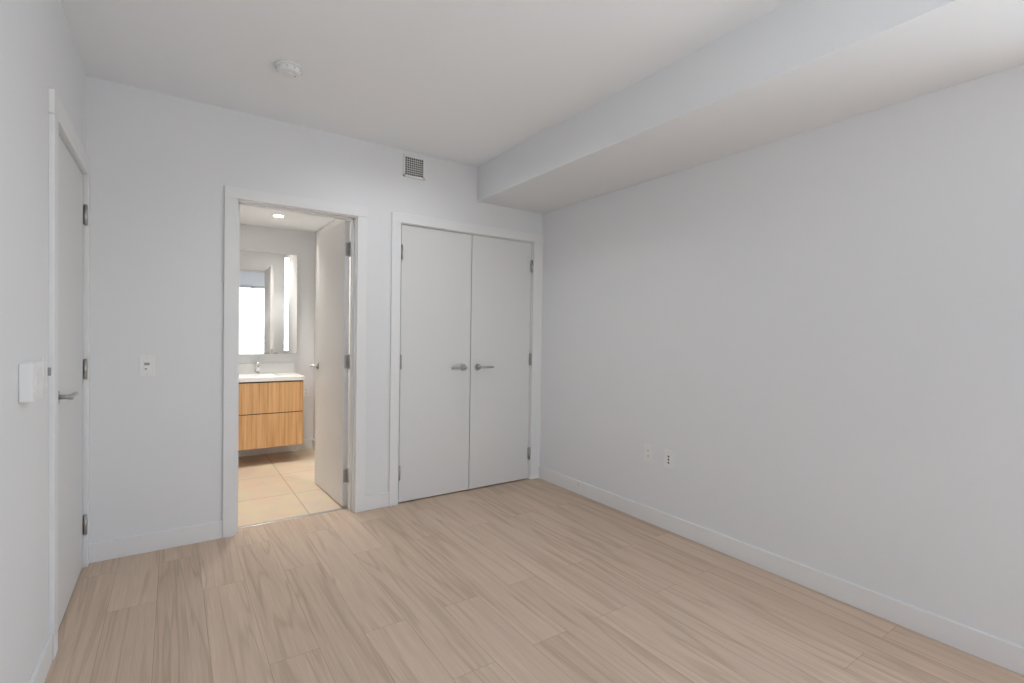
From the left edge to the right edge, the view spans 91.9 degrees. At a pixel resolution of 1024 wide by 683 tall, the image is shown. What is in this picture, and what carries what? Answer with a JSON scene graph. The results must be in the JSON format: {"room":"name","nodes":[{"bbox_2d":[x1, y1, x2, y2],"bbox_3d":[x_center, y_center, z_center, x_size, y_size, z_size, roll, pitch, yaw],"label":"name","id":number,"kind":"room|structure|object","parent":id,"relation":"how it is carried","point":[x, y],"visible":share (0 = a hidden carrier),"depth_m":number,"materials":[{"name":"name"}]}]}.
{"room":"empty bedroom","nodes":[
{"label":"empty bedroom","id":0,"kind":"room"},
{"bbox_2d":[0,0,85,682],"bbox_3d":[-0.895,-0.054,0.516,0.120,2.600,5.064,0,1,-34],"label":"wall","id":1,"kind":"structure","parent":0,"point":[39,55],"depth_m":1.57,"materials":[{"name":"white paint"}]},
{"bbox_2d":[18,361,42,402],"bbox_3d":[-1.518,0.126,1.565,0.037,0.120,0.140,0,1,-34],"label":"thermostat","id":2,"kind":"object","parent":1,"relation":"attached to","point":[30,381],"visible":1,"depth_m":1.51,"materials":[{"name":"white plastic"}]},
{"bbox_2d":[29,635,51,682],"bbox_3d":[-0.644,1.201,0.259,0.013,0.105,3.905,0,1,-34],"label":"baseboard","id":3,"kind":"structure","parent":1,"relation":"attached to","point":[41,669],"depth_m":1.76,"materials":[{"name":"white paint"}]},
{"bbox_2d":[42,355,50,387],"bbox_3d":[-1.688,0.110,1.799,0.020,0.115,0.070,0,1,-34],"label":"light switch","id":4,"kind":"object","parent":1,"relation":"attached to","point":[46,371],"visible":0.96,"depth_m":1.79,"materials":[{"name":"white plastic"}]},
{"bbox_2d":[48,88,89,659],"bbox_3d":[-2.050,0.124,2.220,0.138,2.157,0.952,0,1,-34],"label":"door frame","id":5,"kind":"structure","parent":1,"relation":"attached to","point":[64,126],"depth_m":1.89,"materials":[{"name":"white paint"}]},
{"bbox_2d":[58,134,87,628],"bbox_3d":[-2.011,0.170,2.266,0.091,2.046,0.814,0,1,-34],"label":"entry door","id":6,"kind":"structure","parent":1,"relation":"in","point":[72,375],"depth_m":2.27,"materials":[{"name":"white paint"}]},
{"bbox_2d":[239,224,314,439],"bbox_3d":[-2.832,-0.150,4.918,1.590,2.600,0.120,0,1,-34],"label":"wall","id":7,"kind":"structure","parent":0,"point":[302,245],"depth_m":5.24,"materials":[{"name":"white paint"}]},
{"bbox_2d":[239,361,293,372],"bbox_3d":[-2.812,0.271,4.861,1.256,0.101,0.013,0,1,-34],"label":"backsplash","id":8,"kind":"structure","parent":7,"relation":"attached to","point":[261,367],"depth_m":5.07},
{"bbox_2d":[239,250,297,353],"bbox_3d":[-2.748,-0.384,4.821,1.202,1.017,0.124,0,1,-34],"label":"mirror","id":9,"kind":"object","parent":7,"relation":"attached to","point":[267,303],"visible":0.42,"depth_m":4.95,"materials":[{"name":"white mirror"}]},
{"bbox_2d":[238,377,303,450],"bbox_3d":[-2.681,0.679,4.666,1.244,0.626,0.499,0,1,-34],"label":"bathroom vanity","id":10,"kind":"object","parent":7,"relation":"attached to","point":[270,404],"depth_m":4.65,"materials":[{"name":"brown wood"}]},
{"bbox_2d":[239,373,301,380],"bbox_3d":[-2.674,0.346,4.658,1.256,0.039,0.507,0,1,-34],"label":"countertop","id":11,"kind":"structure","parent":10,"relation":"on","point":[242,376],"depth_m":4.70,"materials":[{"name":"white stone"}]},
{"bbox_2d":[255,357,260,373],"bbox_3d":[-2.523,0.241,4.930,0.052,0.166,0.147,0,1,-34],"label":"faucet","id":12,"kind":"object","parent":11,"relation":"on","point":[257,365],"depth_m":4.96,"materials":[{"name":"silver metal"}]},
{"bbox_2d":[238,439,308,456],"bbox_3d":[-2.812,1.099,4.882,1.590,0.105,0.013,0,1,-34],"label":"baseboard","id":13,"kind":"structure","parent":7,"relation":"attached to","point":[305,445],"depth_m":5.12,"materials":[{"name":"white paint"}]},
{"bbox_2d":[303,386,308,396],"bbox_3d":[-2.202,0.534,5.288,0.070,0.115,0.009,0,1,-34],"label":"outlet","id":14,"kind":"object","parent":7,"relation":"attached to","point":[305,391],"visible":0.83,"depth_m":5.29,"materials":[{"name":"white plastic"}]},
{"bbox_2d":[240,205,334,232],"bbox_3d":[-2.219,-1.172,4.017,1.638,0.050,2.016,0,1,-34],"label":"ceiling","id":15,"kind":"structure","parent":0,"point":[254,216],"depth_m":4.72,"materials":[{"name":"white paint"}]},
{"bbox_2d":[272,214,284,216],"bbox_3d":[-2.142,-1.152,4.540,0.110,0.006,0.110,0,1,-34],"label":"recessed light","id":16,"kind":"object","parent":15,"relation":"in","point":[276,215],"visible":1,"depth_m":4.52,"materials":[{"name":"white plastic"}]},
{"bbox_2d":[238,449,348,526],"bbox_3d":[-2.334,1.220,4.069,1.764,0.101,2.140,0,1,-34],"label":"floor","id":17,"kind":"structure","parent":0,"point":[276,486],"depth_m":3.96,"materials":[{"name":"beige tile"}]},
{"bbox_2d":[86,76,542,542],"bbox_3d":[-1.044,-0.103,3.554,3.303,2.600,0.120,0,1,-34],"label":"wall","id":18,"kind":"structure","parent":0,"point":[165,169],"depth_m":2.88,"materials":[{"name":"white paint"}]},
{"bbox_2d":[139,356,154,375],"bbox_3d":[-2.056,0.138,2.788,0.070,0.115,0.011,0,1,-34],"label":"light switch","id":19,"kind":"object","parent":18,"relation":"attached to","point":[146,365],"visible":1,"depth_m":2.79,"materials":[{"name":"white plastic"}]},
{"bbox_2d":[89,521,222,562],"bbox_3d":[-2.026,1.142,2.833,0.638,0.105,0.013,0,1,-34],"label":"baseboard","id":20,"kind":"structure","parent":18,"relation":"attached to","point":[149,542],"depth_m":2.82,"materials":[{"name":"white paint"}]},
{"bbox_2d":[238,507,347,528],"bbox_3d":[-1.471,1.192,3.356,0.719,0.004,0.026,0,1,-34],"label":"trim","id":21,"kind":"structure","parent":18,"relation":"attached to","point":[292,517],"depth_m":3.35,"materials":[{"name":"silver metal"}]},
{"bbox_2d":[222,185,367,537],"bbox_3d":[-1.420,0.128,3.291,0.869,2.135,0.138,0,1,-34],"label":"door frame","id":22,"kind":"structure","parent":18,"relation":"attached to","point":[234,197],"depth_m":3.17,"materials":[{"name":"white paint"}]},
{"bbox_2d":[310,221,350,506],"bbox_3d":[-1.407,0.155,3.820,0.152,2.046,0.722,0,1,-34],"label":"door","id":23,"kind":"structure","parent":18,"relation":"in","point":[332,365],"depth_m":3.73,"materials":[{"name":"white paint"}]},
{"bbox_2d":[403,154,424,180],"bbox_3d":[-0.724,-1.289,3.663,0.172,0.162,0.010,0,1,-34],"label":"air vent","id":24,"kind":"object","parent":18,"relation":"in","point":[414,167],"visible":1,"depth_m":3.66,"materials":[{"name":"white plastic"}]},
{"bbox_2d":[398,225,471,501],"bbox_3d":[-0.577,0.168,3.796,0.599,2.046,0.091,0,1,-34],"label":"door","id":25,"kind":"structure","parent":18,"relation":"in","point":[435,332],"depth_m":3.79,"materials":[{"name":"white paint"}]},
{"bbox_2d":[389,212,542,505],"bbox_3d":[-0.346,0.133,4.025,1.377,2.135,0.138,0,1,-34],"label":"door frame","id":26,"kind":"structure","parent":18,"relation":"attached to","point":[398,219],"depth_m":3.88,"materials":[{"name":"white paint"}]},
{"bbox_2d":[468,235,532,488],"bbox_3d":[-0.078,0.170,4.137,0.599,2.046,0.091,0,1,-34],"label":"door","id":27,"kind":"structure","parent":18,"relation":"in","point":[500,353],"depth_m":4.13,"materials":[{"name":"white paint"}]},
{"bbox_2d":[311,219,350,465],"bbox_3d":[-1.548,-0.126,4.575,0.106,2.600,2.136,0,1,-34],"label":"wall","id":28,"kind":"structure","parent":0,"point":[335,222],"depth_m":5.30,"materials":[{"name":"white paint"}]},
{"bbox_2d":[309,439,380,506],"bbox_3d":[-1.582,1.123,4.511,0.013,0.105,2.016,0,1,-34],"label":"baseboard","id":29,"kind":"structure","parent":28,"relation":"attached to","point":[375,499],"depth_m":3.55,"materials":[{"name":"white paint"}]},
{"bbox_2d":[60,0,790,166],"bbox_3d":[-0.198,-1.432,2.324,3.303,0.120,7.320,0,1,-34],"label":"ceiling","id":30,"kind":"structure","parent":0,"point":[476,83],"depth_m":2.39,"materials":[{"name":"white paint"}]},
{"bbox_2d":[274,60,302,78],"bbox_3d":[-1.129,-1.369,2.504,0.136,0.038,0.136,0,1,-34],"label":"smoke detector","id":31,"kind":"object","parent":30,"relation":"attached to","point":[289,69],"visible":1,"depth_m":2.47,"materials":[{"name":"white plastic"}]},
{"bbox_2d":[477,0,1023,213],"bbox_3d":[1.368,-1.209,2.155,0.668,0.274,4.864,0,1,-34],"label":"beam","id":32,"kind":"structure","parent":30,"relation":"attached to","point":[790,69],"depth_m":2.21,"materials":[{"name":"white paint"}]},
{"bbox_2d":[44,478,1023,682],"bbox_3d":[0.143,1.292,1.809,3.303,0.100,5.970,0,1,-34],"label":"floor","id":33,"kind":"structure","parent":0,"point":[536,580],"depth_m":2.26,"materials":[{"name":"brown wood"}]},
{"bbox_2d":[540,64,1023,646],"bbox_3d":[1.766,-0.042,2.335,0.200,2.600,5.064,0,1,-34],"label":"wall","id":34,"kind":"structure","parent":0,"point":[804,348],"depth_m":2.45,"materials":[{"name":"white paint"}]},
{"bbox_2d":[644,444,652,462],"bbox_3d":[0.928,0.760,3.369,0.009,0.118,0.072,0,1,-34],"label":"electrical outlet","id":35,"kind":"object","parent":34,"relation":"attached to","point":[648,452],"visible":1,"depth_m":3.36,"materials":[{"name":"white plastic"}]},
{"bbox_2d":[664,450,673,469],"bbox_3d":[1.024,0.770,3.230,0.009,0.118,0.072,0,1,-34],"label":"outlet","id":36,"kind":"object","parent":34,"relation":"attached to","point":[668,459],"visible":1,"depth_m":3.22,"materials":[{"name":"white plastic"}]},
{"bbox_2d":[539,466,1023,675],"bbox_3d":[1.603,1.202,2.376,0.013,0.105,4.864,0,1,-34],"label":"baseboard","id":37,"kind":"structure","parent":34,"relation":"attached to","point":[1005,654],"depth_m":2.43,"materials":[{"name":"white paint"}]}
]}

